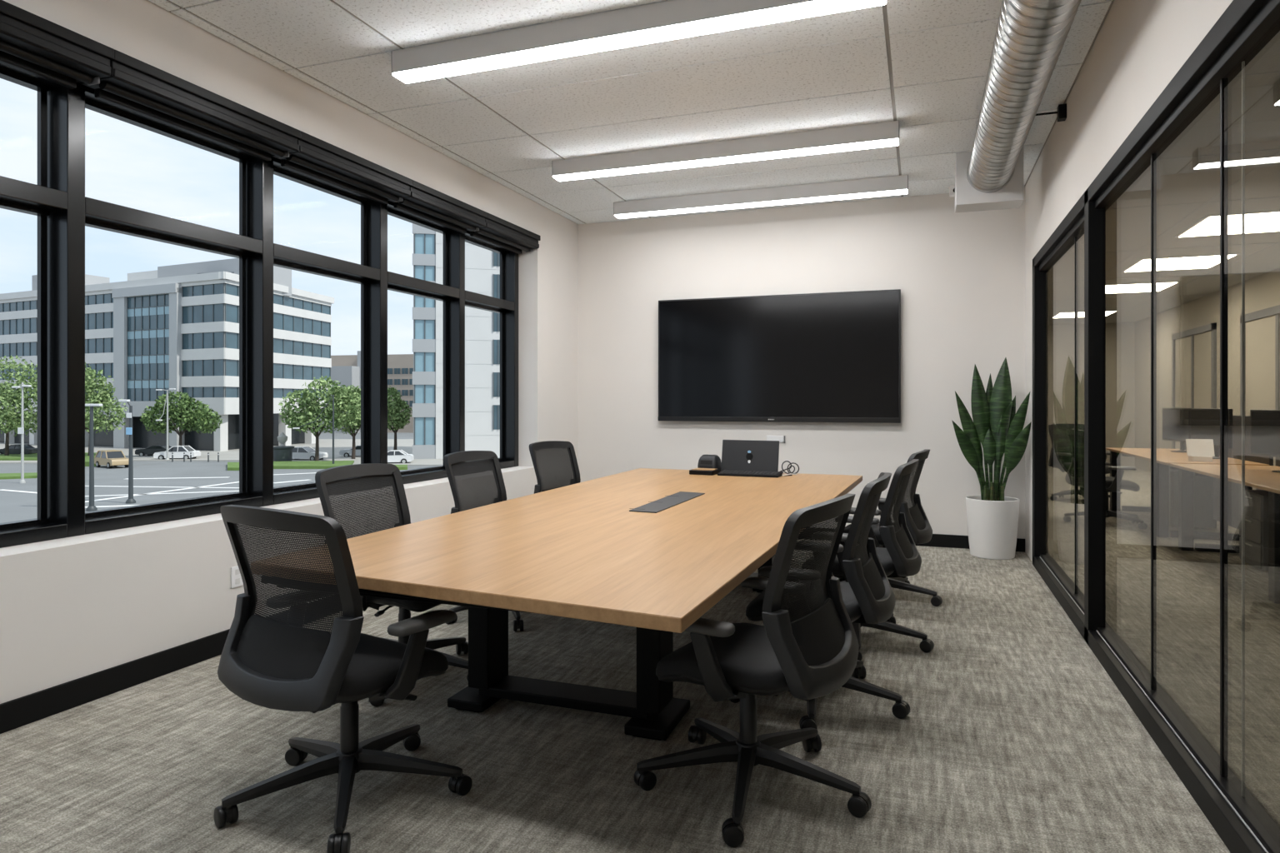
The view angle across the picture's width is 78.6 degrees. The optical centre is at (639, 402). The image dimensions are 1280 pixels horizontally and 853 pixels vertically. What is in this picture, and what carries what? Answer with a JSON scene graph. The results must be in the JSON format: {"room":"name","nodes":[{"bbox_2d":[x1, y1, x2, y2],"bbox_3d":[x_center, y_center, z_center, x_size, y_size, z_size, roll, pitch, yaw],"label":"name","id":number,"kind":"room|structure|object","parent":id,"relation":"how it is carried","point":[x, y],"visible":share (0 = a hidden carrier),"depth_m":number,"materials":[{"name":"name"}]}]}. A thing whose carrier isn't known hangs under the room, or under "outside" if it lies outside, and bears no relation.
{"room":"conference room","nodes":[
{"label":"conference room","id":0,"kind":"room"},
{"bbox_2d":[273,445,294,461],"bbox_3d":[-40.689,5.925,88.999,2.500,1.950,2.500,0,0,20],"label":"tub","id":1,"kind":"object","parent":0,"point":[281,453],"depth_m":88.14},
{"bbox_2d":[0,0,577,704],"bbox_3d":[-2.367,-0.389,4.009,0.350,3.378,9.340,0,0,20],"label":"wall","id":2,"kind":"structure","parent":0,"point":[72,608],"depth_m":3.93,"materials":[{"name":"paint"}]},
{"bbox_2d":[0,62,84,548],"bbox_3d":[-2.795,-0.467,3.116,0.150,2.147,1.060,0,0,20],"label":"window","id":3,"kind":"structure","parent":2,"relation":"in","point":[57,200],"depth_m":3.53,"materials":[{"name":"black metal"}]},
{"bbox_2d":[0,0,114,89],"bbox_3d":[-2.619,-1.484,3.012,0.232,0.172,1.057,0,0,20],"label":"roller blind","id":4,"kind":"object","parent":2,"relation":"attached to","point":[31,43],"visible":1,"depth_m":3.27,"materials":[{"name":"black metal"}]},
{"bbox_2d":[0,595,340,734],"bbox_3d":[-2.195,1.242,3.947,0.016,0.115,9.140,0,0,20],"label":"baseboard","id":5,"kind":"structure","parent":2,"relation":"attached to","point":[21,712],"depth_m":3.46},
{"bbox_2d":[85,85,273,534],"bbox_3d":[-2.429,-0.467,4.133,0.150,2.147,1.113,0,0,20],"label":"window","id":6,"kind":"structure","parent":2,"relation":"in","point":[253,245],"depth_m":4.56,"materials":[{"name":"black metal"}]},
{"bbox_2d":[79,49,300,160],"bbox_3d":[-2.252,-1.484,4.030,0.232,0.172,1.110,0,0,20],"label":"roller blind","id":7,"kind":"object","parent":6,"relation":"attached to","point":[134,85],"visible":0.98,"depth_m":3.91,"materials":[{"name":"black metal"}]},
{"bbox_2d":[230,565,243,588],"bbox_3d":[-2.130,0.920,4.136,0.010,0.110,0.076,0,0,20],"label":"wall outlet","id":8,"kind":"object","parent":2,"relation":"attached to","point":[236,578],"visible":0.87,"depth_m":4.12,"materials":[{"name":"white plastic"}]},
{"bbox_2d":[235,578,239,584],"bbox_3d":[-2.127,0.945,4.135,0.002,0.028,0.028,0,0,20],"label":"socket","id":9,"kind":"object","parent":8,"relation":"attached to","point":[237,580],"depth_m":4.13,"materials":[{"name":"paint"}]},
{"bbox_2d":[273,157,387,504],"bbox_3d":[-2.063,-0.467,5.149,0.150,2.147,1.057,0,0,20],"label":"window","id":10,"kind":"structure","parent":2,"relation":"in","point":[372,273],"depth_m":5.55,"materials":[{"name":"black metal"}]},
{"bbox_2d":[270,130,412,204],"bbox_3d":[-1.887,-1.484,5.046,0.232,0.172,1.054,0,0,20],"label":"roller blind","id":11,"kind":"object","parent":10,"relation":"attached to","point":[318,159],"visible":0.93,"depth_m":4.95,"materials":[{"name":"black metal"}]},
{"bbox_2d":[387,200,464,484],"bbox_3d":[-1.713,-0.467,6.121,0.150,2.147,1.018,0,0,20],"label":"window","id":12,"kind":"structure","parent":2,"relation":"in","point":[452,292],"depth_m":6.51,"materials":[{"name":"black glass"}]},
{"bbox_2d":[388,180,487,233],"bbox_3d":[-1.537,-1.484,6.018,0.232,0.172,1.015,0,0,20],"label":"roller blind","id":13,"kind":"object","parent":12,"relation":"attached to","point":[426,202],"visible":0.98,"depth_m":5.94,"materials":[{"name":"black fabric"}]},
{"bbox_2d":[465,230,518,474],"bbox_3d":[-1.384,-0.467,7.035,0.150,2.147,0.936,0,0,20],"label":"window","id":14,"kind":"structure","parent":2,"relation":"in","point":[507,306],"depth_m":7.38,"materials":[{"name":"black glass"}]},
{"bbox_2d":[466,212,540,254],"bbox_3d":[-1.204,-1.484,6.942,0.232,0.172,0.954,0,0,20],"label":"roller blind","id":15,"kind":"object","parent":14,"relation":"attached to","point":[497,232],"visible":0.91,"depth_m":6.87,"materials":[{"name":"black metal"}]},
{"bbox_2d":[147,0,1114,224],"bbox_3d":[-0.199,-1.978,3.228,4.260,0.200,9.140,0,0,20],"label":"ceiling","id":16,"kind":"structure","parent":0,"point":[922,65],"depth_m":4.67,"materials":[{"name":"tile"}]},
{"bbox_2d":[391,0,887,83],"bbox_3d":[-0.121,-1.813,3.806,2.523,0.130,0.120,0,0,20],"label":"ceiling light","id":17,"kind":"object","parent":16,"relation":"attached to","point":[671,19],"visible":1,"depth_m":3.78,"materials":[{"name":"white plastic"}]},
{"bbox_2d":[552,120,899,181],"bbox_3d":[0.541,-1.813,5.693,2.557,0.130,0.120,0,0,20],"label":"ceiling light","id":18,"kind":"object","parent":16,"relation":"attached to","point":[881,134],"visible":1,"depth_m":5.60,"materials":[{"name":"white plastic"}]},
{"bbox_2d":[553,139,898,181],"bbox_3d":[0.541,-1.754,5.693,2.545,0.012,0.116,0,0,20],"label":"diffuser","id":19,"kind":"object","parent":18,"relation":"attached to","point":[853,144],"depth_m":5.63,"materials":[{"name":"white plastic"}]},
{"bbox_2d":[613,175,908,218],"bbox_3d":[1.001,-1.813,6.941,2.610,0.130,0.120,0,0,20],"label":"ceiling light","id":20,"kind":"object","parent":16,"relation":"attached to","point":[894,185],"visible":1,"depth_m":6.85,"materials":[{"name":"white plastic"}]},
{"bbox_2d":[614,189,907,218],"bbox_3d":[1.001,-1.754,6.941,2.598,0.012,0.116,0,0,20],"label":"diffuser","id":21,"kind":"object","parent":20,"relation":"attached to","point":[862,193],"depth_m":6.88,"materials":[{"name":"white plastic"}]},
{"bbox_2d":[948,185,954,197],"bbox_3d":[2.724,-1.835,6.770,0.100,0.085,0.116,0,0,20],"label":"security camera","id":22,"kind":"object","parent":16,"relation":"attached to","point":[952,187],"visible":0.5,"depth_m":6.74,"materials":[{"name":"white plastic"}]},
{"bbox_2d":[955,0,1081,213],"bbox_3d":[1.732,-1.684,3.194,0.602,0.395,6.013,0,0,20],"label":"spiral duct","id":23,"kind":"object","parent":16,"relation":"hanging from","point":[1031,36],"visible":1,"depth_m":4.15,"materials":[{"name":"silver metal"}]},
{"bbox_2d":[0,465,1279,852],"bbox_3d":[2.871,1.400,7.682,8.000,0.200,19.800,0,0,20],"label":"floor","id":24,"kind":"structure","parent":0,"point":[1014,737],"depth_m":2.93,"materials":[{"name":"carpet"}]},
{"bbox_2d":[213,505,472,852],"bbox_3d":[-0.973,0.808,2.619,0.735,0.984,0.736,0,0,32],"label":"chair","id":25,"kind":"object","parent":24,"relation":"on","point":[290,666],"visible":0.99,"depth_m":2.40,"materials":[{"name":"grey plastic"}]},
{"bbox_2d":[315,463,468,706],"bbox_3d":[-1.090,0.803,3.727,0.754,0.994,0.785,0,0,20],"label":"chair","id":26,"kind":"object","parent":24,"relation":"on","point":[332,476],"visible":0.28,"depth_m":3.81,"materials":[{"name":"grey plastic"}]},
{"bbox_2d":[443,450,523,631],"bbox_3d":[-0.801,0.803,4.824,0.746,0.994,0.748,0,0,20],"label":"chair","id":27,"kind":"object","parent":24,"relation":"on","point":[449,460],"visible":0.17,"depth_m":4.90,"materials":[{"name":"black fabric"}]},
{"bbox_2d":[529,440,580,494],"bbox_3d":[-0.476,0.803,6.040,0.769,0.994,0.750,0,0,28],"label":"chair","id":28,"kind":"object","parent":24,"relation":"on","point":[547,446],"visible":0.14,"depth_m":6.20,"materials":[{"name":"black fabric"}]},
{"bbox_2d":[251,468,862,740],"bbox_3d":[0.129,0.927,4.324,1.838,0.746,4.330,0,0,20],"label":"conference table","id":29,"kind":"object","parent":24,"relation":"on","point":[651,551],"visible":0.77,"depth_m":3.10,"materials":[{"name":"brown wood"}]},
{"bbox_2d":[689,468,719,475],"bbox_3d":[0.503,0.540,6.121,0.200,0.040,0.170,0,0,24],"label":"tray","id":30,"kind":"object","parent":29,"relation":"on","point":[710,472],"visible":0.94,"depth_m":6.06,"materials":[{"name":"black metal"}]},
{"bbox_2d":[697,455,721,472],"bbox_3d":[0.559,0.490,6.279,0.170,0.140,0.145,0,0,30],"label":"speaker","id":31,"kind":"object","parent":29,"relation":"on","point":[705,461],"visible":0.72,"depth_m":6.23},
{"bbox_2d":[699,460,712,468],"bbox_3d":[0.527,0.500,6.224,0.119,0.080,0.016,0,0,30],"label":"grille","id":32,"kind":"object","parent":31,"relation":"attached to","point":[702,463],"depth_m":6.22,"materials":[{"name":"black plastic"}]},
{"bbox_2d":[717,470,782,478],"bbox_3d":[0.838,0.543,5.974,0.470,0.033,0.150,0,0,23],"label":"keyboard","id":33,"kind":"object","parent":29,"relation":"on","point":[734,473],"visible":1,"depth_m":5.93,"materials":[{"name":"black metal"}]},
{"bbox_2d":[720,440,783,473],"bbox_3d":[0.888,0.429,6.210,0.464,0.262,0.172,0,0,26],"label":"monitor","id":34,"kind":"object","parent":29,"relation":"on","point":[737,455],"visible":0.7,"depth_m":6.15,"materials":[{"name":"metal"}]},
{"bbox_2d":[780,460,799,476],"bbox_3d":[1.156,0.505,6.026,0.126,0.107,0.178,0,0,-1],"label":"cable","id":35,"kind":"object","parent":29,"relation":"on","point":[791,466],"visible":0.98,"depth_m":6.05,"materials":[{"name":"black plastic"}]},
{"bbox_2d":[633,493,871,847],"bbox_3d":[0.407,0.803,2.643,0.747,0.994,0.798,0,0,32],"label":"chair","id":36,"kind":"object","parent":24,"relation":"on","point":[812,655],"visible":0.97,"depth_m":2.48,"materials":[{"name":"grey plastic"}]},
{"bbox_2d":[728,472,909,729],"bbox_3d":[0.777,0.803,3.406,0.761,0.994,0.776,0,0,23],"label":"chair","id":37,"kind":"object","parent":24,"relation":"on","point":[868,597],"visible":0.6,"depth_m":3.20,"materials":[{"name":"grey plastic"}]},
{"bbox_2d":[801,459,934,660],"bbox_3d":[1.198,0.803,4.255,0.756,0.994,0.780,0,0,25],"label":"chair","id":38,"kind":"object","parent":24,"relation":"on","point":[901,557],"visible":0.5,"depth_m":4.04,"materials":[{"name":"grey plastic"}]},
{"bbox_2d":[838,449,942,606],"bbox_3d":[1.604,0.803,5.175,0.747,0.994,0.784,0,0,28],"label":"chair","id":39,"kind":"object","parent":24,"relation":"on","point":[918,525],"visible":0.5,"depth_m":5.00,"materials":[{"name":"grey plastic"}]},
{"bbox_2d":[951,357,1031,559],"bbox_3d":[3.016,0.457,6.607,0.617,1.685,0.417,0,0,39],"label":"potted plant","id":40,"kind":"object","parent":24,"relation":"on","point":[992,517],"visible":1,"depth_m":6.56,"materials":[{"name":"green plant"}]},
{"bbox_2d":[1048,423,1109,504],"bbox_3d":[5.841,0.793,10.361,0.774,1.014,0.753,0,0,-10],"label":"chair","id":41,"kind":"object","parent":24,"relation":"on","point":[1060,459],"visible":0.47,"depth_m":10.53,"materials":[{"name":"grey plastic"}]},
{"bbox_2d":[1063,429,1147,529],"bbox_3d":[4.981,0.793,8.377,0.762,1.014,0.763,0,0,10],"label":"chair","id":42,"kind":"object","parent":24,"relation":"on","point":[1115,484],"visible":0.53,"depth_m":8.26,"materials":[{"name":"grey plastic"}]},
{"bbox_2d":[1105,415,1273,540],"bbox_3d":[5.741,0.715,8.376,0.830,1.170,2.550,0,0,20],"label":"office desk","id":43,"kind":"object","parent":24,"relation":"on","point":[1164,457],"visible":0.41,"depth_m":7.55,"materials":[{"name":"brown wood"}]},
{"bbox_2d":[1162,407,1189,452],"bbox_3d":[6.131,0.310,8.856,0.200,0.500,0.620,0,0,10],"label":"computer monitor","id":44,"kind":"object","parent":43,"relation":"on","point":[1176,422],"visible":0.78,"depth_m":8.84,"materials":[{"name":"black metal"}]},
{"bbox_2d":[1185,439,1214,462],"bbox_3d":[5.339,0.455,7.452,0.220,0.210,0.120,0,0,20],"label":"stand","id":45,"kind":"object","parent":43,"relation":"on","point":[1197,450],"visible":1,"depth_m":7.45,"materials":[{"name":"white plastic"}]},
{"bbox_2d":[1190,408,1232,459],"bbox_3d":[5.759,0.310,7.825,0.200,0.500,0.620,0,0,5],"label":"computer monitor","id":46,"kind":"object","parent":43,"relation":"on","point":[1204,422],"visible":0.62,"depth_m":7.82,"materials":[{"name":"black plastic"}]},
{"bbox_2d":[1169,468,1216,528],"bbox_3d":[5.697,0.985,8.152,0.402,0.570,0.440,0,0,20],"label":"drawer pedestal","id":47,"kind":"object","parent":24,"relation":"on","point":[1202,486],"visible":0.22,"depth_m":7.93,"materials":[{"name":"grey laminate"}]},
{"bbox_2d":[1170,457,1279,604],"bbox_3d":[4.838,0.715,5.868,0.830,1.170,2.520,0,0,20],"label":"office desk","id":48,"kind":"object","parent":24,"relation":"on","point":[1260,477],"visible":0.86,"depth_m":6.39,"materials":[{"name":"brown wood"}]},
{"bbox_2d":[1250,410,1279,472],"bbox_3d":[5.200,0.310,6.277,0.200,0.500,0.620,0,0,0],"label":"computer monitor","id":49,"kind":"object","parent":48,"relation":"on","point":[1264,424],"visible":1,"depth_m":6.42,"materials":[{"name":"black metal"}]},
{"bbox_2d":[1239,490,1268,571],"bbox_3d":[4.935,0.985,6.035,0.402,0.570,0.440,0,0,20],"label":"drawer pedestal","id":50,"kind":"object","parent":24,"relation":"on","point":[1256,501],"visible":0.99,"depth_m":5.99,"materials":[{"name":"grey laminate"}]},
{"bbox_2d":[577,186,1024,539],"bbox_3d":[1.413,-0.389,7.558,4.360,3.378,0.100,0,0,20],"label":"wall","id":51,"kind":"structure","parent":0,"point":[960,277],"depth_m":7.38,"materials":[{"name":"paint"}]},
{"bbox_2d":[766,435,784,443],"bbox_3d":[1.308,0.354,7.529,0.178,0.072,0.025,0,0,20],"label":"wall outlet","id":52,"kind":"object","parent":51,"relation":"attached to","point":[780,438],"visible":0.91,"depth_m":7.52,"materials":[{"name":"white plastic"}]},
{"bbox_2d":[657,289,900,423],"bbox_3d":[1.283,-0.421,7.506,2.316,1.213,0.085,0,0,20],"label":"television","id":53,"kind":"object","parent":51,"relation":"attached to","point":[824,357],"visible":1,"depth_m":7.45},
{"bbox_2d":[798,527,1025,552],"bbox_3d":[1.354,1.242,7.518,4.244,0.115,0.016,0,0,20],"label":"baseboard","id":54,"kind":"structure","parent":51,"relation":"attached to","point":[937,540],"depth_m":6.99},
{"bbox_2d":[1047,322,1134,467],"bbox_3d":[6.640,-0.250,11.288,3.150,3.100,10.460,0,0,20],"label":"wall","id":55,"kind":"structure","parent":0,"point":[1120,337],"depth_m":15.74,"materials":[{"name":"beige paint"}]},
{"bbox_2d":[1025,0,1233,561],"bbox_3d":[1.870,-0.389,2.537,0.100,3.378,9.240,0,0,20],"label":"wall","id":56,"kind":"structure","parent":0,"point":[1140,46],"depth_m":3.89,"materials":[{"name":"paint"}]},
{"bbox_2d":[1032,0,1279,852],"bbox_3d":[1.944,0.074,2.746,0.122,2.452,7.485,0,0,20],"label":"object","id":57,"kind":"structure","parent":56,"relation":"in","point":[1245,27],"depth_m":3.25,"materials":[{"name":"black metal"}]},
{"bbox_2d":[1047,30,1279,324],"bbox_3d":[5.106,-1.698,6.877,3.050,0.204,19.600,0,0,20],"label":"ceiling","id":58,"kind":"structure","parent":0,"point":[1190,180],"depth_m":6.40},
{"bbox_2d":[1050,310,1118,318],"bbox_3d":[8.006,-1.592,14.123,0.920,0.016,0.920,0,0,20],"label":"ceiling light panel","id":59,"kind":"object","parent":58,"relation":"attached to","point":[1068,314],"visible":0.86,"depth_m":14.06,"materials":[{"name":"white plastic"}]},
{"bbox_2d":[1105,280,1180,293],"bbox_3d":[6.838,-1.592,10.877,0.920,0.016,0.920,0,0,20],"label":"ceiling light panel","id":60,"kind":"object","parent":58,"relation":"attached to","point":[1142,287],"visible":0.64,"depth_m":10.71,"materials":[{"name":"white plastic"}]},
{"bbox_2d":[1120,253,1240,272],"bbox_3d":[6.144,-1.592,8.948,0.920,0.016,0.920,0,0,20],"label":"ceiling light panel","id":61,"kind":"object","parent":58,"relation":"attached to","point":[1197,262],"visible":0.93,"depth_m":8.86,"materials":[{"name":"white plastic"}]},
{"bbox_2d":[1174,210,1279,237],"bbox_3d":[5.422,-1.592,6.944,0.920,0.016,0.920,0,0,20],"label":"ceiling light panel","id":62,"kind":"object","parent":58,"relation":"attached to","point":[1264,221],"visible":1,"depth_m":6.95,"materials":[{"name":"white plastic"}]},
{"bbox_2d":[1135,268,1279,472],"bbox_3d":[6.588,-0.250,6.344,0.100,3.100,19.800,0,0,20],"label":"wall","id":63,"kind":"structure","parent":0,"point":[1262,292],"depth_m":13.01,"materials":[{"name":"beige paint"}]},
{"bbox_2d":[1171,322,1216,449],"bbox_3d":[8.622,0.075,12.201,0.040,2.450,2.000,0,0,20],"label":"door","id":64,"kind":"structure","parent":63,"relation":"in","point":[1194,350],"depth_m":12.16,"materials":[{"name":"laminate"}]},
{"bbox_2d":[1240,305,1279,489],"bbox_3d":[7.572,0.075,9.284,0.040,2.450,2.200,0,0,20],"label":"door","id":65,"kind":"structure","parent":63,"relation":"in","point":[1262,327],"depth_m":9.72,"materials":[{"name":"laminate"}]},
{"label":"outside","id":66,"kind":"structure","parent":0,"visible":0},
{"bbox_2d":[0,439,484,465],"bbox_3d":[-75.163,6.840,123.753,142.001,0.120,74.844,0,0,20],"label":"pavement","id":67,"kind":"structure","parent":66,"point":[325,445],"depth_m":103.88,"materials":[{"name":"concrete"}]},
{"bbox_2d":[0,453,37,460],"bbox_3d":[-79.072,6.725,97.266,22.758,0.350,11.960,0,0,20],"label":"grass strip","id":68,"kind":"object","parent":67,"relation":"on","point":[12,457],"visible":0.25,"depth_m":92.78,"materials":[{"name":"green plant"}]},
{"bbox_2d":[0,355,37,455],"bbox_3d":[-78.833,0.445,96.782,12.465,12.931,9.942,0,0,20],"label":"street tree","id":69,"kind":"object","parent":68,"relation":"on","point":[7,400],"visible":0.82,"depth_m":96.03,"materials":[{"name":"green plant"}]},
{"bbox_2d":[85,452,96,466],"bbox_3d":[-64.834,6.650,92.285,17.575,0.500,11.796,0,0,20],"label":"grass strip","id":70,"kind":"object","parent":67,"relation":"on","point":[87,457],"visible":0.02,"depth_m":87.99,"materials":[{"name":"green plant"}]},
{"bbox_2d":[85,362,128,455],"bbox_3d":[-66.295,0.831,94.133,8.514,12.160,6.750,0,0,20],"label":"street tree","id":71,"kind":"object","parent":70,"relation":"on","point":[91,386],"visible":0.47,"depth_m":93.83,"materials":[{"name":"green plant"}]},
{"bbox_2d":[135,445,171,455],"bbox_3d":[-61.807,6.165,99.995,4.400,1.470,1.900,0,0,0],"label":"car","id":72,"kind":"object","parent":67,"relation":"on","point":[151,450],"visible":0.56,"depth_m":99.10,"materials":[{"name":"paint"}]},
{"bbox_2d":[155,388,175,459],"bbox_3d":[-56.290,2.611,92.827,2.240,8.579,0.480,0,0,0],"label":"street lamp","id":73,"kind":"object","parent":67,"relation":"on","point":[167,396],"visible":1,"depth_m":92.76,"materials":[{"name":"grey metal"}]},
{"bbox_2d":[0,258,334,451],"bbox_3d":[-85.328,-7.400,134.311,71.824,28.600,31.941,0,0,20],"label":"office building","id":74,"kind":"structure","parent":67,"relation":"on","point":[177,327],"depth_m":115.92,"materials":[{"name":"concrete"}]},
{"bbox_2d":[153,445,200,459],"bbox_3d":[-55.702,6.045,94.177,4.600,1.710,1.900,0,0,-5],"label":"car","id":75,"kind":"object","parent":67,"relation":"on","point":[177,451],"visible":0.83,"depth_m":93.37,"materials":[{"name":"white paint"}]},
{"bbox_2d":[139,390,222,445],"bbox_3d":[-56.851,2.698,96.863,9.364,8.429,6.178,0,0,20],"label":"street tree","id":76,"kind":"object","parent":67,"relation":"on","point":[198,419],"visible":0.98,"depth_m":96.01,"materials":[{"name":"green plant"}]},
{"bbox_2d":[291,446,328,460],"bbox_3d":[-39.768,6.068,92.827,4.800,1.663,1.900,0,0,8],"label":"car","id":77,"kind":"object","parent":67,"relation":"on","point":[299,452],"visible":0.56,"depth_m":92.02,"materials":[{"name":"white paint"}]},
{"bbox_2d":[278,375,360,460],"bbox_3d":[-36.153,1.910,88.875,9.325,10.005,6.263,0,0,15],"label":"street tree","id":78,"kind":"object","parent":67,"relation":"on","point":[312,410],"visible":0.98,"depth_m":87.97,"materials":[{"name":"green plant"}]},
{"bbox_2d":[335,385,360,459],"bbox_3d":[-34.135,2.382,94.244,6.212,9.062,5.276,0,0,20],"label":"street tree","id":79,"kind":"object","parent":67,"relation":"on","point":[352,428],"visible":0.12,"depth_m":93.78,"materials":[{"name":"green plant"}]},
{"bbox_2d":[339,445,360,457],"bbox_3d":[-35.261,6.117,98.474,4.500,1.566,1.900,0,0,-4],"label":"car","id":80,"kind":"object","parent":67,"relation":"on","point":[347,452],"visible":0.34,"depth_m":97.52,"materials":[{"name":"silver metal"}]},
{"bbox_2d":[387,385,412,449],"bbox_3d":[-30.518,2.409,97.044,4.460,9.006,3.842,0,0,20],"label":"street tree","id":81,"kind":"object","parent":67,"relation":"on","point":[396,418],"visible":0.77,"depth_m":96.41,"materials":[{"name":"green plant"}]},
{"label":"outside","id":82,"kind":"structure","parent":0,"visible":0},
{"bbox_2d":[0,432,435,523],"bbox_3d":[-155.398,6.900,194.098,416.100,0.001,380.000,0,0,20],"label":"road","id":83,"kind":"structure","parent":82,"point":[14,506],"depth_m":68.70,"materials":[{"name":"grey asphalt"}]},
{"bbox_2d":[0,472,37,479],"bbox_3d":[-58.964,6.790,72.064,7.856,0.220,5.989,0,0,20],"label":"grass strip","id":84,"kind":"object","parent":83,"relation":"on","point":[32,475],"visible":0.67,"depth_m":71.28,"materials":[{"name":"green plant"}]},
{"bbox_2d":[0,490,37,493],"bbox_3d":[-48.136,6.892,60.674,5.408,0.008,0.440,0,0,25],"label":"road marking","id":85,"kind":"object","parent":83,"relation":"on","point":[0,490],"visible":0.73,"depth_m":60.83,"materials":[{"name":"paint"}]},
{"bbox_2d":[0,444,37,454],"bbox_3d":[-79.710,6.117,99.995,4.500,1.566,1.900,0,0,0],"label":"car","id":86,"kind":"object","parent":83,"relation":"on","point":[13,449],"visible":0.57,"depth_m":99.17,"materials":[{"name":"paint"}]},
{"bbox_2d":[11,382,31,483],"bbox_3d":[-52.922,2.585,66.922,1.490,8.630,0.440,0,0,0],"label":"street lamp","id":87,"kind":"object","parent":83,"relation":"on","point":[20,430],"visible":1,"depth_m":66.84,"materials":[{"name":"grey metal"}]},
{"bbox_2d":[85,404,102,511],"bbox_3d":[-35.017,3.490,49.901,1.290,6.821,0.600,0,0,0],"label":"street lamp","id":88,"kind":"object","parent":83,"relation":"on","point":[91,507],"visible":0.87,"depth_m":49.81,"materials":[{"name":"grey metal"}]},
{"bbox_2d":[85,505,136,507],"bbox_3d":[-34.572,6.892,52.118,4.349,0.008,0.600,0,0,-17],"label":"road marking","id":89,"kind":"object","parent":83,"relation":"on","point":[125,505],"visible":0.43,"depth_m":52.02,"materials":[{"name":"paint"}]},
{"bbox_2d":[94,450,128,468],"bbox_3d":[-56.176,6.003,83.276,4.400,1.794,1.900,0,0,35],"label":"car","id":90,"kind":"object","parent":83,"relation":"on","point":[108,458],"visible":0.83,"depth_m":82.66,"materials":[{"name":"beige paint"}]},
{"bbox_2d":[118,400,135,504],"bbox_3d":[-35.149,3.347,53.621,1.070,7.106,0.600,0,0,0],"label":"street lamp","id":91,"kind":"object","parent":83,"relation":"on","point":[131,500],"visible":1,"depth_m":53.51,"materials":[{"name":"grey metal"}]},
{"bbox_2d":[85,481,239,502],"bbox_3d":[-36.594,6.892,61.342,0.560,0.008,16.030,0,0,16],"label":"road marking","id":92,"kind":"object","parent":83,"relation":"on","point":[236,482],"visible":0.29,"depth_m":60.27,"materials":[{"name":"paint"}]},
{"bbox_2d":[85,490,239,496],"bbox_3d":[-35.769,6.892,59.326,11.135,0.008,0.480,0,0,-20],"label":"road marking","id":93,"kind":"object","parent":83,"relation":"on","point":[224,491],"visible":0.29,"depth_m":59.16,"materials":[{"name":"paint"}]},
{"bbox_2d":[85,485,239,488],"bbox_3d":[-40.201,6.892,63.962,17.649,0.008,0.440,0,0,6],"label":"road marking","id":94,"kind":"object","parent":83,"relation":"on","point":[85,486],"visible":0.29,"depth_m":63.83,"materials":[{"name":"paint"}]},
{"bbox_2d":[126,476,229,479],"bbox_3d":[-42.189,6.892,71.355,8.717,0.008,0.600,0,0,-10],"label":"road marking","id":95,"kind":"object","parent":83,"relation":"on","point":[229,477],"visible":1,"depth_m":71.62,"materials":[{"name":"paint"}]},
{"bbox_2d":[227,462,239,470],"bbox_3d":[-43.102,6.750,82.932,1.143,0.300,8.937,0,0,-28],"label":"grass strip","id":96,"kind":"object","parent":83,"relation":"on","point":[231,466],"visible":1,"depth_m":80.70,"materials":[{"name":"green plant"}]},
{"bbox_2d":[273,432,294,461],"bbox_3d":[-40.689,5.150,88.999,2.500,3.500,2.500,0,0,20],"label":"planter","id":97,"kind":"object","parent":83,"relation":"on","point":[282,452],"visible":0.84,"depth_m":88.29,"materials":[{"name":"concrete"}]},
{"bbox_2d":[273,480,309,483],"bbox_3d":[-30.420,6.892,68.365,0.600,0.008,3.466,0,0,34],"label":"road marking","id":98,"kind":"object","parent":83,"relation":"on","point":[300,480],"visible":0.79,"depth_m":68.58,"materials":[{"name":"paint"}]},
{"bbox_2d":[274,472,316,474],"bbox_3d":[-32.007,6.892,76.440,6.984,0.008,0.600,0,0,-31],"label":"road marking","id":99,"kind":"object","parent":83,"relation":"on","point":[312,472],"visible":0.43,"depth_m":75.82,"materials":[{"name":"paint"}]},
{"bbox_2d":[273,460,354,469],"bbox_3d":[-35.684,6.750,84.490,10.141,0.300,8.070,0,0,-8],"label":"grass strip","id":100,"kind":"object","parent":83,"relation":"on","point":[299,464],"visible":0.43,"depth_m":83.41,"materials":[{"name":"green plant"}]},
{"bbox_2d":[292,395,334,464],"bbox_3d":[-35.124,3.034,84.361,4.560,7.732,0.480,0,0,0],"label":"street lamp","id":101,"kind":"object","parent":100,"relation":"on","point":[332,397],"visible":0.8,"depth_m":84.29,"materials":[{"name":"grey metal"}]},
{"bbox_2d":[317,350,413,433],"bbox_3d":[-62.611,-2.500,189.162,36.855,18.800,27.174,0,0,20],"label":"brick building","id":102,"kind":"structure","parent":83,"relation":"on","point":[346,369],"depth_m":179.63,"materials":[{"name":"brown brick"}]},
{"bbox_2d":[387,450,414,463],"bbox_3d":[-27.881,6.117,87.792,4.600,1.566,1.900,0,0,-10],"label":"car","id":103,"kind":"object","parent":83,"relation":"on","point":[393,456],"visible":0.53,"depth_m":87.12,"materials":[{"name":"white paint"}]},
{"bbox_2d":[395,465,407,469],"bbox_3d":[-26.107,6.750,80.908,4.105,0.300,4.210,0,0,-19],"label":"grass strip","id":104,"kind":"object","parent":83,"relation":"on","point":[400,467],"visible":0.29,"depth_m":80.18,"materials":[{"name":"green plant"}]},
{"bbox_2d":[412,223,499,459],"bbox_3d":[-20.210,-7.178,102.362,17.062,29.725,20.982,0,0,20],"label":"tower building","id":105,"kind":"structure","parent":83,"relation":"on","point":[482,265],"depth_m":94.98,"materials":[{"name":"concrete"}]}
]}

